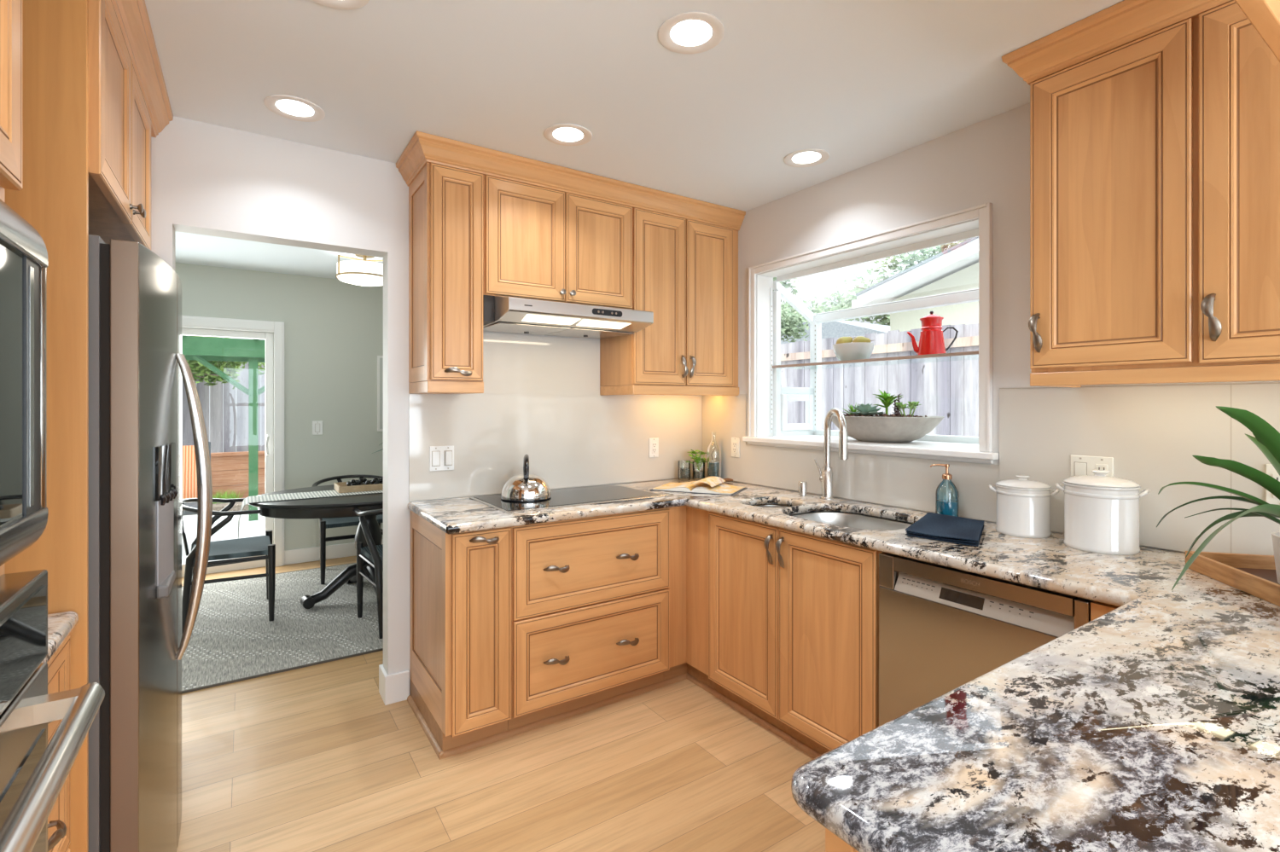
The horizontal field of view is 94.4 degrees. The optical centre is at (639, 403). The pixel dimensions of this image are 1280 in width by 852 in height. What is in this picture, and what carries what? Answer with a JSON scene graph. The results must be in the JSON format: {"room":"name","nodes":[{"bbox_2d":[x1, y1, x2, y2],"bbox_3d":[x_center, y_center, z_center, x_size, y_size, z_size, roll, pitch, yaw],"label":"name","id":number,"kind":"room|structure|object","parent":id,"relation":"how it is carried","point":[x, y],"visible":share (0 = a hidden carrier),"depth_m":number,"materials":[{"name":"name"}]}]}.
{"room":"kitchen","nodes":[
{"label":"kitchen","id":0,"kind":"room"},
{"bbox_2d":[175,262,383,551],"bbox_3d":[-3.252,0.131,4.958,4.700,2.474,0.120,0,0,-34],"label":"wall","id":1,"kind":"structure","parent":0,"point":[334,328],"depth_m":5.17,"materials":[{"name":"grey paint"}]},
{"bbox_2d":[181,315,284,577],"bbox_3d":[-3.841,0.338,4.502,1.954,2.060,0.126,0,0,-34],"label":"door","id":2,"kind":"structure","parent":1,"relation":"in","point":[274,336],"depth_m":4.98,"materials":[{"name":"white paint"}]},
{"bbox_2d":[312,421,322,435],"bbox_3d":[-2.813,0.210,5.170,0.080,0.120,0.010,0,0,-34],"label":"light switch","id":3,"kind":"object","parent":1,"relation":"attached to","point":[317,426],"visible":1,"depth_m":5.17,"materials":[{"name":"white plastic"}]},
{"bbox_2d":[284,539,383,564],"bbox_3d":[-2.148,1.308,5.613,2.096,0.120,0.015,0,0,-34],"label":"baseboard","id":4,"kind":"structure","parent":1,"relation":"attached to","point":[301,555],"depth_m":5.16,"materials":[{"name":"white paint"}]},
{"bbox_2d":[377,355,383,431],"bbox_3d":[-2.190,-0.094,5.578,0.525,0.695,0.025,0,0,-34],"label":"framed print","id":5,"kind":"object","parent":1,"relation":"attached to","point":[380,358],"visible":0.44,"depth_m":5.43,"materials":[{"name":"white paint"}]},
{"bbox_2d":[151,116,701,675],"bbox_3d":[-1.078,0.131,2.826,3.450,2.474,0.120,0,0,-34],"label":"wall","id":6,"kind":"structure","parent":0,"point":[207,179],"depth_m":2.56,"materials":[{"name":"white paint"}]},
{"bbox_2d":[88,0,151,250],"bbox_3d":[-1.789,-0.778,1.629,0.679,0.507,1.080,0,0,-34],"label":"upper cabinet","id":7,"kind":"object","parent":6,"relation":"attached to","point":[119,119],"visible":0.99,"depth_m":1.60,"materials":[{"name":"brown wood"}]},
{"bbox_2d":[112,0,173,137],"bbox_3d":[-1.137,-1.057,1.231,0.070,0.094,2.464,0,0,-34],"label":"trim","id":8,"kind":"structure","parent":6,"relation":"attached to","point":[132,15],"depth_m":1.81,"materials":[{"name":"brown wood"}]},
{"bbox_2d":[378,664,409,705],"bbox_3d":[-0.428,1.303,3.260,1.847,0.131,0.150,0,0,-34],"label":"baseboard","id":9,"kind":"structure","parent":6,"relation":"attached to","point":[393,688],"depth_m":2.72,"materials":[{"name":"white paint"}]},
{"bbox_2d":[408,162,483,394],"bbox_3d":[-0.869,-0.539,2.664,0.240,0.985,0.380,0,0,-34],"label":"upper cabinet","id":10,"kind":"object","parent":6,"relation":"attached to","point":[445,203],"visible":0.98,"depth_m":2.55,"materials":[{"name":"brown wood"}]},
{"bbox_2d":[473,331,599,395],"bbox_3d":[-0.546,-0.202,3.104,0.773,0.310,0.008,0,0,-34],"label":"backsplash","id":11,"kind":"structure","parent":6,"relation":"attached to","point":[514,364],"depth_m":3.11,"materials":[{"name":"white"}]},
{"bbox_2d":[408,394,701,501],"bbox_3d":[-0.344,0.204,3.239,1.752,0.500,0.008,0,0,-34],"label":"backsplash","id":12,"kind":"structure","parent":6,"relation":"attached to","point":[569,441],"depth_m":3.14,"materials":[{"name":"white"}]},
{"bbox_2d":[429,445,453,471],"bbox_3d":[-0.942,0.260,2.824,0.115,0.118,0.017,0,0,-34],"label":"light switch","id":13,"kind":"object","parent":12,"relation":"attached to","point":[441,458],"visible":1,"depth_m":2.83,"materials":[{"name":"white plastic"}]},
{"bbox_2d":[649,437,658,457],"bbox_3d":[0.083,0.260,3.513,0.068,0.114,0.010,0,0,-34],"label":"power outlet","id":14,"kind":"object","parent":12,"relation":"attached to","point":[654,443],"visible":1,"depth_m":3.51,"materials":[{"name":"white plastic"}]},
{"bbox_2d":[482,174,632,309],"bbox_3d":[-0.444,-0.757,2.948,0.779,0.550,0.378,0,0,-34],"label":"upper cabinet","id":15,"kind":"object","parent":6,"relation":"attached to","point":[540,243],"visible":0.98,"depth_m":2.79,"materials":[{"name":"brown wood"}]},
{"bbox_2d":[482,295,653,339],"bbox_3d":[-0.399,-0.417,2.898,0.796,0.127,0.495,0,0,-34],"label":"range hood","id":16,"kind":"object","parent":15,"relation":"attached to","point":[509,315],"visible":0.95,"depth_m":2.74,"materials":[{"name":"silver metal"}]},
{"bbox_2d":[407,673,820,760],"bbox_3d":[0.057,1.358,2.137,1.222,0.020,2.254,0,0,-34],"label":"trim","id":17,"kind":"structure","parent":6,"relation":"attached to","point":[441,755],"depth_m":2.54,"materials":[{"name":"brown wood"}]},
{"bbox_2d":[599,207,738,395],"bbox_3d":[0.188,-0.539,3.369,0.738,0.985,0.380,0,0,-34],"label":"upper cabinet","id":18,"kind":"object","parent":6,"relation":"attached to","point":[685,271],"visible":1,"depth_m":3.21,"materials":[{"name":"brown wood"}]},
{"bbox_2d":[395,130,745,231],"bbox_3d":[-0.257,-1.057,3.063,1.817,0.094,0.394,0,0,-34],"label":"trim","id":19,"kind":"structure","parent":18,"relation":"attached to","point":[422,148],"depth_m":2.75,"materials":[{"name":"brown wood"}]},
{"bbox_2d":[176,556,825,851],"bbox_3d":[-0.793,1.428,1.381,4.820,0.120,8.900,0,0,-34],"label":"floor","id":20,"kind":"structure","parent":0,"point":[313,759],"depth_m":2.17,"materials":[{"name":"brown wood"}]},
{"bbox_2d":[0,0,22,575],"bbox_3d":[-0.947,0.168,0.370,0.681,2.400,0.820,0,0,-34],"label":"tall cabinet","id":21,"kind":"object","parent":20,"relation":"on","point":[10,10],"visible":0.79,"depth_m":0.84,"materials":[{"name":"brown wood"}]},
{"bbox_2d":[0,198,48,566],"bbox_3d":[-0.905,-0.030,0.414,0.560,0.504,0.764,0,0,-34],"label":"microwave","id":22,"kind":"object","parent":21,"relation":"in","point":[24,261],"visible":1,"depth_m":0.80,"materials":[{"name":"grey metal"}]},
{"bbox_2d":[0,570,104,851],"bbox_3d":[-0.876,0.635,0.434,0.632,0.777,0.760,0,0,-34],"label":"oven","id":23,"kind":"object","parent":21,"relation":"in","point":[33,772],"visible":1,"depth_m":0.76,"materials":[{"name":"grey metal"}]},
{"bbox_2d":[4,0,88,851],"bbox_3d":[-1.504,0.168,1.158,0.630,2.400,0.018,0,0,-34],"label":"oven cabinet","id":24,"kind":"object","parent":20,"relation":"on","point":[53,198],"visible":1,"depth_m":1.31,"materials":[{"name":"brown wood"}]},
{"bbox_2d":[47,634,70,851],"bbox_3d":[-1.345,0.930,0.925,0.636,0.876,0.542,0,0,-34],"label":"base cabinet","id":25,"kind":"object","parent":20,"relation":"on","point":[59,667],"visible":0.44,"depth_m":1.25,"materials":[{"name":"brown wood"}]},
{"bbox_2d":[41,610,78,663],"bbox_3d":[-1.351,0.473,0.920,0.620,0.038,0.544,0,0,-34],"label":"countertop","id":26,"kind":"structure","parent":25,"relation":"on","point":[60,625],"depth_m":1.21,"materials":[{"name":"stone"}]},
{"bbox_2d":[88,234,212,851],"bbox_3d":[-1.676,0.481,1.615,0.832,1.735,0.900,0,0,-34],"label":"refrigerator","id":27,"kind":"object","parent":20,"relation":"on","point":[137,365],"visible":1,"depth_m":1.40,"materials":[{"name":"grey metal"}]},
{"bbox_2d":[181,563,383,693],"bbox_3d":[-2.420,1.363,3.845,3.850,0.010,2.035,0,0,-34],"label":"area rug","id":28,"kind":"object","parent":20,"relation":"on","point":[233,639],"visible":0.26,"depth_m":3.56,"materials":[{"name":"grey carpet"}]},
{"bbox_2d":[181,498,275,634],"bbox_3d":[-2.647,0.980,3.787,0.525,0.759,0.608,0,0,-34],"label":"dining chair","id":29,"kind":"object","parent":28,"relation":"on","point":[261,545],"visible":0.72,"depth_m":3.69,"materials":[{"name":"black wood"}]},
{"bbox_2d":[248,484,383,609],"bbox_3d":[-1.927,0.988,4.207,1.440,0.740,1.051,0,0,-34],"label":"dining table","id":30,"kind":"object","parent":28,"relation":"on","point":[341,506],"visible":0.52,"depth_m":3.80,"materials":[{"name":"black wood"}]},
{"bbox_2d":[238,490,383,538],"bbox_3d":[-2.052,0.722,4.122,1.232,0.218,0.337,0,0,-34],"label":"table runner","id":31,"kind":"object","parent":30,"relation":"on","point":[326,493],"visible":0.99,"depth_m":3.94,"materials":[{"name":"grey fabric"}]},
{"bbox_2d":[334,482,383,493],"bbox_3d":[-1.954,0.590,4.273,0.420,0.044,0.260,0,0,-34],"label":"serving tray","id":32,"kind":"object","parent":31,"relation":"on","point":[341,487],"visible":0.47,"depth_m":4.14,"materials":[{"name":"brown wood"}]},
{"bbox_2d":[346,477,383,486],"bbox_3d":[-1.954,0.576,4.269,0.290,0.082,0.171,0,0,-34],"label":"bead garland","id":33,"kind":"object","parent":32,"relation":"in","point":[362,481],"visible":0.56,"depth_m":4.22,"materials":[{"name":"black"}]},
{"bbox_2d":[311,474,383,584],"bbox_3d":[-2.317,0.980,4.808,0.608,0.759,0.525,0,0,-34],"label":"dining chair","id":34,"kind":"object","parent":28,"relation":"on","point":[325,524],"visible":0.51,"depth_m":4.57,"materials":[{"name":"black wood"}]},
{"bbox_2d":[352,508,383,639],"bbox_3d":[-1.441,0.980,3.712,0.608,0.759,0.525,0,0,-34],"label":"dining chair","id":35,"kind":"object","parent":28,"relation":"on","point":[372,555],"visible":0.34,"depth_m":3.52,"materials":[{"name":"black wood"}]},
{"bbox_2d":[409,510,511,751],"bbox_3d":[-0.783,0.930,2.564,0.264,0.876,0.634,0,0,-34],"label":"base cabinet","id":36,"kind":"object","parent":20,"relation":"on","point":[460,584],"visible":0.95,"depth_m":2.35,"materials":[{"name":"brown wood"}]},
{"bbox_2d":[507,507,669,730],"bbox_3d":[-0.342,0.930,2.858,0.793,0.876,0.634,0,0,-34],"label":"base cabinet","id":37,"kind":"object","parent":20,"relation":"on","point":[590,596],"visible":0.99,"depth_m":2.60,"materials":[{"name":"brown wood"}]},
{"bbox_2d":[663,506,715,690],"bbox_3d":[0.313,0.930,3.217,0.691,0.876,0.763,0,0,-34],"label":"base cabinet","id":38,"kind":"object","parent":20,"relation":"on","point":[689,526],"visible":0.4,"depth_m":2.88,"materials":[{"name":"brown wood"}]},
{"bbox_2d":[708,505,884,755],"bbox_3d":[0.798,0.930,2.542,0.634,0.876,0.894,0,0,-34],"label":"base cabinet","id":39,"kind":"object","parent":20,"relation":"on","point":[794,616],"visible":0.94,"depth_m":2.33,"materials":[{"name":"brown wood"}]},
{"bbox_2d":[825,828,858,851],"bbox_3d":[1.166,0.930,0.939,1.801,0.876,0.690,0,0,-34],"label":"base cabinet","id":40,"kind":"object","parent":20,"relation":"on","point":[833,844],"visible":0.02,"depth_m":0.71,"materials":[{"name":"brown wood"}]},
{"bbox_2d":[407,477,1279,851],"bbox_3d":[0.492,0.473,1.909,1.837,0.038,3.131,0,0,-34],"label":"countertop","id":41,"kind":"structure","parent":40,"relation":"on","point":[1151,724],"depth_m":0.85,"materials":[{"name":"stone"}]},
{"bbox_2d":[469,484,668,513],"bbox_3d":[-0.343,0.451,2.883,0.828,0.006,0.496,0,0,-34],"label":"cooktop","id":42,"kind":"object","parent":41,"relation":"in","point":[567,497],"visible":0.95,"depth_m":2.81,"materials":[{"name":"black glass"}]},
{"bbox_2d":[500,454,551,502],"bbox_3d":[-0.540,0.344,2.812,0.235,0.208,0.236,0,0,-34],"label":"kettle","id":43,"kind":"object","parent":42,"relation":"on","point":[525,487],"visible":1,"depth_m":2.73,"materials":[{"name":"silver metal"}]},
{"bbox_2d":[678,460,690,480],"bbox_3d":[0.265,0.398,3.551,0.074,0.111,0.074,0,0,-34],"label":"glass tumbler","id":44,"kind":"object","parent":41,"relation":"on","point":[683,473],"visible":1,"depth_m":3.53,"materials":[{"name":"teal"}]},
{"bbox_2d":[692,460,704,480],"bbox_3d":[0.353,0.400,3.558,0.076,0.107,0.076,0,0,-34],"label":"glass tumbler","id":45,"kind":"object","parent":41,"relation":"on","point":[696,475],"visible":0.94,"depth_m":3.54,"materials":[{"name":"teal"}]},
{"bbox_2d":[686,449,707,471],"bbox_3d":[0.344,0.340,3.558,0.111,0.126,0.139,0,0,26],"label":"herb plant","id":46,"kind":"object","parent":45,"relation":"on","point":[695,457],"visible":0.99,"depth_m":3.54,"materials":[{"name":"green plant"}]},
{"bbox_2d":[650,477,747,495],"bbox_3d":[0.316,0.427,3.151,0.450,0.054,0.286,0,0,24],"label":"open book","id":47,"kind":"object","parent":41,"relation":"on","point":[714,485],"visible":1,"depth_m":3.08,"materials":[{"name":"white paper"}]},
{"bbox_2d":[707,431,721,478],"bbox_3d":[0.445,0.311,3.547,0.086,0.285,0.086,0,0,-34],"label":"glass bottle","id":48,"kind":"object","parent":41,"relation":"on","point":[714,468],"visible":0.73,"depth_m":3.52,"materials":[{"name":"teal"}]},
{"bbox_2d":[798,481,807,495],"bbox_3d":[0.811,0.421,2.950,0.042,0.067,0.042,0,0,-34],"label":"air gap","id":49,"kind":"object","parent":41,"relation":"in","point":[802,485],"visible":1,"depth_m":2.93,"materials":[{"name":"silver metal"}]},
{"bbox_2d":[814,407,848,500],"bbox_3d":[0.904,0.236,2.758,0.075,0.436,0.257,0,0,-12],"label":"faucet","id":50,"kind":"object","parent":41,"relation":"on","point":[826,476],"visible":1,"depth_m":2.81,"materials":[{"name":"silver metal"}]},
{"bbox_2d":[755,505,911,529],"bbox_3d":[0.788,0.596,2.525,0.428,0.206,0.802,0,0,-34],"label":"sink","id":51,"kind":"object","parent":41,"relation":"in","point":[850,520],"visible":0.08,"depth_m":2.64,"materials":[{"name":"silver metal"}]},
{"bbox_2d":[930,464,959,517],"bbox_3d":[1.224,0.347,2.372,0.083,0.214,0.091,0,0,-34],"label":"soap dispenser","id":52,"kind":"object","parent":41,"relation":"on","point":[946,507],"visible":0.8,"depth_m":2.36,"materials":[{"name":"blue glass"}]},
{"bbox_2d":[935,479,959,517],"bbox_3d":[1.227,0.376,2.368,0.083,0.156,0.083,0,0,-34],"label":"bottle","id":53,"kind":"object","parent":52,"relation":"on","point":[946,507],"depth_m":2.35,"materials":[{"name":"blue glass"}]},
{"bbox_2d":[905,512,984,546],"bbox_3d":[1.111,0.442,2.123,0.224,0.024,0.459,0,0,36],"label":"dish towel","id":54,"kind":"object","parent":41,"relation":"on","point":[934,526],"visible":1,"depth_m":2.04,"materials":[{"name":"blue fabric"}]},
{"bbox_2d":[988,475,1059,538],"bbox_3d":[1.343,0.353,2.079,0.186,0.203,0.167,0,0,-7],"label":"canister","id":55,"kind":"object","parent":41,"relation":"on","point":[1023,505],"visible":1,"depth_m":2.02,"materials":[{"name":"white ceramic"}]},
{"bbox_2d":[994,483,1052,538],"bbox_3d":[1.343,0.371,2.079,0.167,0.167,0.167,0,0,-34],"label":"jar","id":56,"kind":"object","parent":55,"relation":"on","point":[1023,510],"depth_m":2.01,"materials":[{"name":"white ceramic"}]},
{"bbox_2d":[1054,470,1150,555],"bbox_3d":[1.453,0.331,1.870,0.195,0.245,0.197,0,0,-8],"label":"canister","id":57,"kind":"object","parent":41,"relation":"on","point":[1102,511],"visible":1,"depth_m":1.80,"materials":[{"name":"white ceramic"}]},
{"bbox_2d":[1185,551,1279,606],"bbox_3d":[1.590,0.431,1.368,0.290,0.046,0.500,0,0,15],"label":"wooden tray","id":58,"kind":"object","parent":41,"relation":"on","point":[1255,575],"visible":0.82,"depth_m":1.53,"materials":[{"name":"brown wood"}]},
{"bbox_2d":[1270,531,1279,584],"bbox_3d":[1.625,0.383,1.410,0.170,0.122,0.170,0,0,-34],"label":"plant pot","id":59,"kind":"object","parent":58,"relation":"in","point":[1275,536],"visible":0.98,"depth_m":1.45,"materials":[{"name":"white ceramic"}]},
{"bbox_2d":[1156,406,1279,590],"bbox_3d":[1.545,0.227,1.315,0.607,0.443,0.554,0,0,-34],"label":"leaf plant","id":60,"kind":"object","parent":59,"relation":"in","point":[1267,439],"visible":1,"depth_m":1.41,"materials":[{"name":"green plant"}]},
{"bbox_2d":[878,552,1119,727],"bbox_3d":[1.259,0.934,1.868,0.605,0.868,0.732,0,0,-34],"label":"dishwasher","id":61,"kind":"object","parent":20,"relation":"on","point":[942,629],"visible":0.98,"depth_m":1.81,"materials":[{"name":"grey metal"}]},
{"bbox_2d":[144,0,1123,279],"bbox_3d":[-0.785,-1.166,1.387,4.840,0.120,8.900,0,0,-34],"label":"ceiling","id":62,"kind":"structure","parent":0,"point":[862,83],"depth_m":2.01,"materials":[{"name":"white paint"}]},
{"bbox_2d":[263,94,325,122],"bbox_3d":[-1.290,-1.102,2.217,0.197,0.006,0.197,0,0,-34],"label":"recessed light","id":63,"kind":"object","parent":62,"relation":"in","point":[290,109],"visible":1,"depth_m":2.21,"materials":[{"name":"white"}]},
{"bbox_2d":[312,0,369,9],"bbox_3d":[-0.816,-1.102,1.558,0.197,0.006,0.197,0,0,-34],"label":"recessed light","id":64,"kind":"object","parent":62,"relation":"in","point":[340,4],"visible":1,"depth_m":1.63,"materials":[{"name":"white"}]},
{"bbox_2d":[335,254,383,286],"bbox_3d":[-2.024,-0.992,4.360,0.384,0.226,0.386,0,0,-34],"label":"ceiling lamp","id":65,"kind":"object","parent":62,"relation":"attached to","point":[359,272],"visible":0.8,"depth_m":4.22,"materials":[{"name":"white fabric"}]},
{"bbox_2d":[543,123,592,145],"bbox_3d":[-0.295,-1.102,2.435,0.197,0.006,0.197,0,0,-34],"label":"recessed light","id":66,"kind":"object","parent":62,"relation":"in","point":[566,136],"visible":1,"depth_m":2.43,"materials":[{"name":"white"}]},
{"bbox_2d":[657,11,724,53],"bbox_3d":[0.153,-1.102,1.768,0.197,0.006,0.197,0,0,-34],"label":"recessed light","id":67,"kind":"object","parent":62,"relation":"in","point":[693,36],"visible":1,"depth_m":1.76,"materials":[{"name":"white paint"}]},
{"bbox_2d":[784,148,829,167],"bbox_3d":[0.748,-1.102,2.663,0.197,0.006,0.197,0,0,-34],"label":"recessed light","id":68,"kind":"object","parent":62,"relation":"in","point":[804,160],"visible":1,"depth_m":2.66,"materials":[{"name":"white"}]},
{"bbox_2d":[1234,0,1279,62],"bbox_3d":[0.906,-0.933,0.956,1.275,0.342,0.034,0,0,-34],"label":"valance board","id":69,"kind":"object","parent":62,"relation":"hanging from","point":[1264,15],"visible":1,"depth_m":1.17,"materials":[{"name":"brown wood"}]},
{"bbox_2d":[705,102,1279,553],"bbox_3d":[1.177,0.131,2.666,0.125,2.474,8.850,0,0,-34],"label":"wall","id":70,"kind":"structure","parent":0,"point":[987,160],"depth_m":2.45,"materials":[{"name":"white paint"}]},
{"bbox_2d":[742,202,998,464],"bbox_3d":[1.187,-0.271,2.957,0.554,1.004,1.361,0,0,-34],"label":"window","id":71,"kind":"structure","parent":70,"relation":"in","point":[772,398],"depth_m":2.99,"materials":[{"name":"white paint"}]},
{"bbox_2d":[772,350,978,369],"bbox_3d":[1.227,-0.211,2.981,0.333,0.014,1.213,0,0,-34],"label":"glass shelf","id":72,"kind":"object","parent":71,"relation":"attached to","point":[943,357],"visible":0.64,"depth_m":2.94,"materials":[{"name":"beige"}]},
{"bbox_2d":[832,342,874,360],"bbox_3d":[1.129,-0.265,3.139,0.198,0.099,0.220,0,0,-34],"label":"fruit bowl","id":73,"kind":"object","parent":72,"relation":"on","point":[844,352],"visible":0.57,"depth_m":3.06,"materials":[{"name":"white ceramic"}]},
{"bbox_2d":[835,337,855,343],"bbox_3d":[1.092,-0.323,3.162,0.094,0.071,0.071,0,0,40],"label":"pear","id":74,"kind":"object","parent":73,"relation":"in","point":[843,340],"visible":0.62,"depth_m":3.14,"materials":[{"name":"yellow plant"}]},
{"bbox_2d":[907,311,958,354],"bbox_3d":[1.369,-0.326,2.780,0.126,0.220,0.190,0,0,-34],"label":"coffee pot","id":75,"kind":"object","parent":72,"relation":"on","point":[931,341],"visible":0.95,"depth_m":2.74,"materials":[{"name":"red ceramic"}]},
{"bbox_2d":[832,413,944,442],"bbox_3d":[1.204,0.116,2.936,0.435,0.141,0.571,0,0,-34],"label":"bowl","id":76,"kind":"object","parent":71,"relation":"on","point":[881,428],"visible":0.92,"depth_m":2.77,"materials":[{"name":"beige stone"}]},
{"bbox_2d":[849,403,882,415],"bbox_3d":[1.108,0.028,2.908,0.157,0.058,0.160,0,0,-34],"label":"succulent","id":77,"kind":"object","parent":76,"relation":"on","point":[864,410],"visible":1,"depth_m":2.88,"materials":[{"name":"green plant"}]},
{"bbox_2d":[872,389,903,415],"bbox_3d":[1.237,-0.003,2.948,0.165,0.141,0.126,0,0,-34],"label":"succulent","id":78,"kind":"object","parent":76,"relation":"on","point":[887,400],"visible":0.88,"depth_m":2.94,"materials":[{"name":"green plant"}]},
{"bbox_2d":[893,401,920,417],"bbox_3d":[1.271,0.029,2.818,0.114,0.080,0.104,0,0,-34],"label":"succulent","id":79,"kind":"object","parent":76,"relation":"on","point":[911,405],"visible":0.99,"depth_m":2.80,"materials":[{"name":"green plant"}]},
{"bbox_2d":[701,382,1279,555],"bbox_3d":[1.249,0.197,2.438,0.009,0.513,3.092,0,0,-34],"label":"backsplash","id":80,"kind":"structure","parent":70,"relation":"attached to","point":[1152,434],"depth_m":2.00,"materials":[{"name":"white"}]},
{"bbox_2d":[731,437,739,457],"bbox_3d":[0.556,0.254,3.462,0.010,0.114,0.070,0,0,-34],"label":"power outlet","id":81,"kind":"object","parent":80,"relation":"attached to","point":[735,441],"visible":1,"depth_m":3.46,"materials":[{"name":"white plastic"}]},
{"bbox_2d":[1070,454,1113,477],"bbox_3d":[1.527,0.236,2.006,0.010,0.118,0.122,0,0,-34],"label":"power outlet","id":82,"kind":"object","parent":80,"relation":"attached to","point":[1079,465],"visible":0.49,"depth_m":2.01,"materials":[{"name":"white plastic"}]},
{"bbox_2d":[1095,464,1107,476],"bbox_3d":[1.542,0.236,1.979,0.003,0.068,0.033,0,0,-34],"label":"receptacle","id":83,"kind":"object","parent":82,"relation":"attached to","point":[1098,467],"depth_m":1.98,"materials":[{"name":"white plastic"}]},
{"bbox_2d":[1265,464,1279,505],"bbox_3d":[1.789,0.228,1.613,0.010,0.118,0.120,0,0,-34],"label":"power outlet","id":84,"kind":"object","parent":80,"relation":"attached to","point":[1271,471],"visible":0.53,"depth_m":1.65,"materials":[{"name":"white plastic"}]},
{"bbox_2d":[1272,473,1279,498],"bbox_3d":[1.770,0.228,1.637,0.003,0.068,0.033,0,0,-34],"label":"receptacle","id":85,"kind":"object","parent":84,"relation":"attached to","point":[1276,476],"depth_m":1.64,"materials":[{"name":"white plastic"}]},
{"bbox_2d":[1028,0,1279,388],"bbox_3d":[1.618,-0.544,1.549,0.380,0.976,0.962,0,0,-34],"label":"upper cabinet","id":86,"kind":"object","parent":70,"relation":"attached to","point":[1154,158],"visible":1,"depth_m":1.59,"materials":[{"name":"brown wood"}]},
{"bbox_2d":[1001,0,1233,85],"bbox_3d":[1.595,-1.057,1.568,0.394,0.094,1.020,0,0,-34],"label":"trim","id":87,"kind":"structure","parent":86,"relation":"attached to","point":[1126,21],"depth_m":1.69,"materials":[{"name":"brown wood"}]},
{"label":"outside","id":88,"kind":"structure","parent":0,"visible":0},
{"bbox_2d":[183,501,248,516],"bbox_3d":[-10.511,1.503,7.820,14.400,0.230,5.100,0,0,-34],"label":"planting bed","id":89,"kind":"object","parent":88,"point":[218,507],"depth_m":8.10,"materials":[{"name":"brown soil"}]},
{"bbox_2d":[181,335,265,389],"bbox_3d":[-6.492,0.116,8.765,2.434,2.716,1.022,0,0,-13],"label":"tree","id":90,"kind":"object","parent":89,"relation":"on","point":[229,369],"visible":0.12,"depth_m":8.67,"materials":[{"name":"green plant"}]},
{"bbox_2d":[182,361,265,453],"bbox_3d":[-6.966,0.333,9.183,6.811,2.272,0.032,0,0,-34],"label":"wooden fence","id":91,"kind":"object","parent":89,"relation":"on","point":[216,392],"visible":0.02,"depth_m":9.42,"materials":[{"name":"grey wood"}]},
{"bbox_2d":[212,488,246,504],"bbox_3d":[-5.839,1.296,8.348,0.508,0.186,0.350,0,0,-34],"label":"clump","id":92,"kind":"object","parent":89,"relation":"on","point":[218,494],"visible":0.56,"depth_m":8.35,"materials":[{"name":"green plant"}]},
{"bbox_2d":[210,451,265,499],"bbox_3d":[-6.401,1.048,8.326,6.600,0.680,0.180,0,0,-34],"label":"wall","id":93,"kind":"structure","parent":89,"relation":"on","point":[229,470],"depth_m":8.62,"materials":[{"name":"brown wood"}]},
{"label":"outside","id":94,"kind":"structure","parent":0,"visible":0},
{"bbox_3d":[8.042,1.743,12.445,21.600,0.150,34.000,0,0,-34],"label":"yard","id":95,"kind":"structure","parent":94,"visible":0},
{"bbox_2d":[773,277,810,343],"bbox_3d":[1.377,-0.821,11.436,4.148,5.013,3.068,0,0,35],"label":"tree","id":96,"kind":"object","parent":95,"relation":"on","point":[789,330],"visible":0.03,"depth_m":10.62,"materials":[{"name":"green plant"}]},
{"bbox_2d":[780,296,816,334],"bbox_3d":[3.582,-1.752,21.613,3.109,6.868,8.647,0,0,-36],"label":"tree","id":97,"kind":"object","parent":95,"relation":"on","point":[788,312],"visible":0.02,"depth_m":18.89,"materials":[{"name":"green plant"}]},
{"bbox_2d":[780,320,890,344],"bbox_3d":[6.348,-0.232,15.884,5.000,3.800,5.000,0,0,-34],"label":"neighboring house","id":98,"kind":"structure","parent":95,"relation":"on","point":[838,328],"depth_m":14.02,"materials":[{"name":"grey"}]},
{"bbox_2d":[772,323,978,436],"bbox_3d":[1.482,0.432,8.391,0.077,2.472,11.537,0,0,-34],"label":"wooden fence","id":99,"kind":"object","parent":95,"relation":"on","point":[949,390],"visible":0.02,"depth_m":6.36,"materials":[{"name":"grey wood"}]},
{"bbox_2d":[790,239,965,325],"bbox_3d":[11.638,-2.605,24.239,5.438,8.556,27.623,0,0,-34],"label":"tree","id":100,"kind":"object","parent":95,"relation":"on","point":[847,304],"visible":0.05,"depth_m":25.29,"materials":[{"name":"green plant"}]},
{"bbox_2d":[851,237,978,331],"bbox_3d":[9.373,-0.824,7.864,6.470,4.984,10.620,0,0,-34],"label":"house","id":101,"kind":"structure","parent":95,"relation":"on","point":[956,269],"depth_m":9.53,"materials":[{"name":"beige paint"}]},
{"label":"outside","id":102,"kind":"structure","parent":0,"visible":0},
{"bbox_2d":[181,514,265,564],"bbox_3d":[-8.069,1.543,4.160,14.400,0.150,3.700,0,0,-34],"label":"patio","id":103,"kind":"structure","parent":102,"point":[254,528],"depth_m":6.94,"materials":[{"name":"concrete"}]},
{"bbox_2d":[181,442,210,515],"bbox_3d":[-4.702,0.942,6.077,0.470,1.053,0.710,0,0,-34],"label":"patio chair","id":104,"kind":"object","parent":103,"relation":"on","point":[189,465],"visible":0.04,"depth_m":6.31,"materials":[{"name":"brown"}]},
{"bbox_2d":[181,335,265,521],"bbox_3d":[-4.825,0.278,6.144,6.400,2.380,3.200,0,0,-34],"label":"pergola","id":105,"kind":"object","parent":103,"relation":"on","point":[201,350],"visible":0.29,"depth_m":7.41,"materials":[{"name":"green wood"}]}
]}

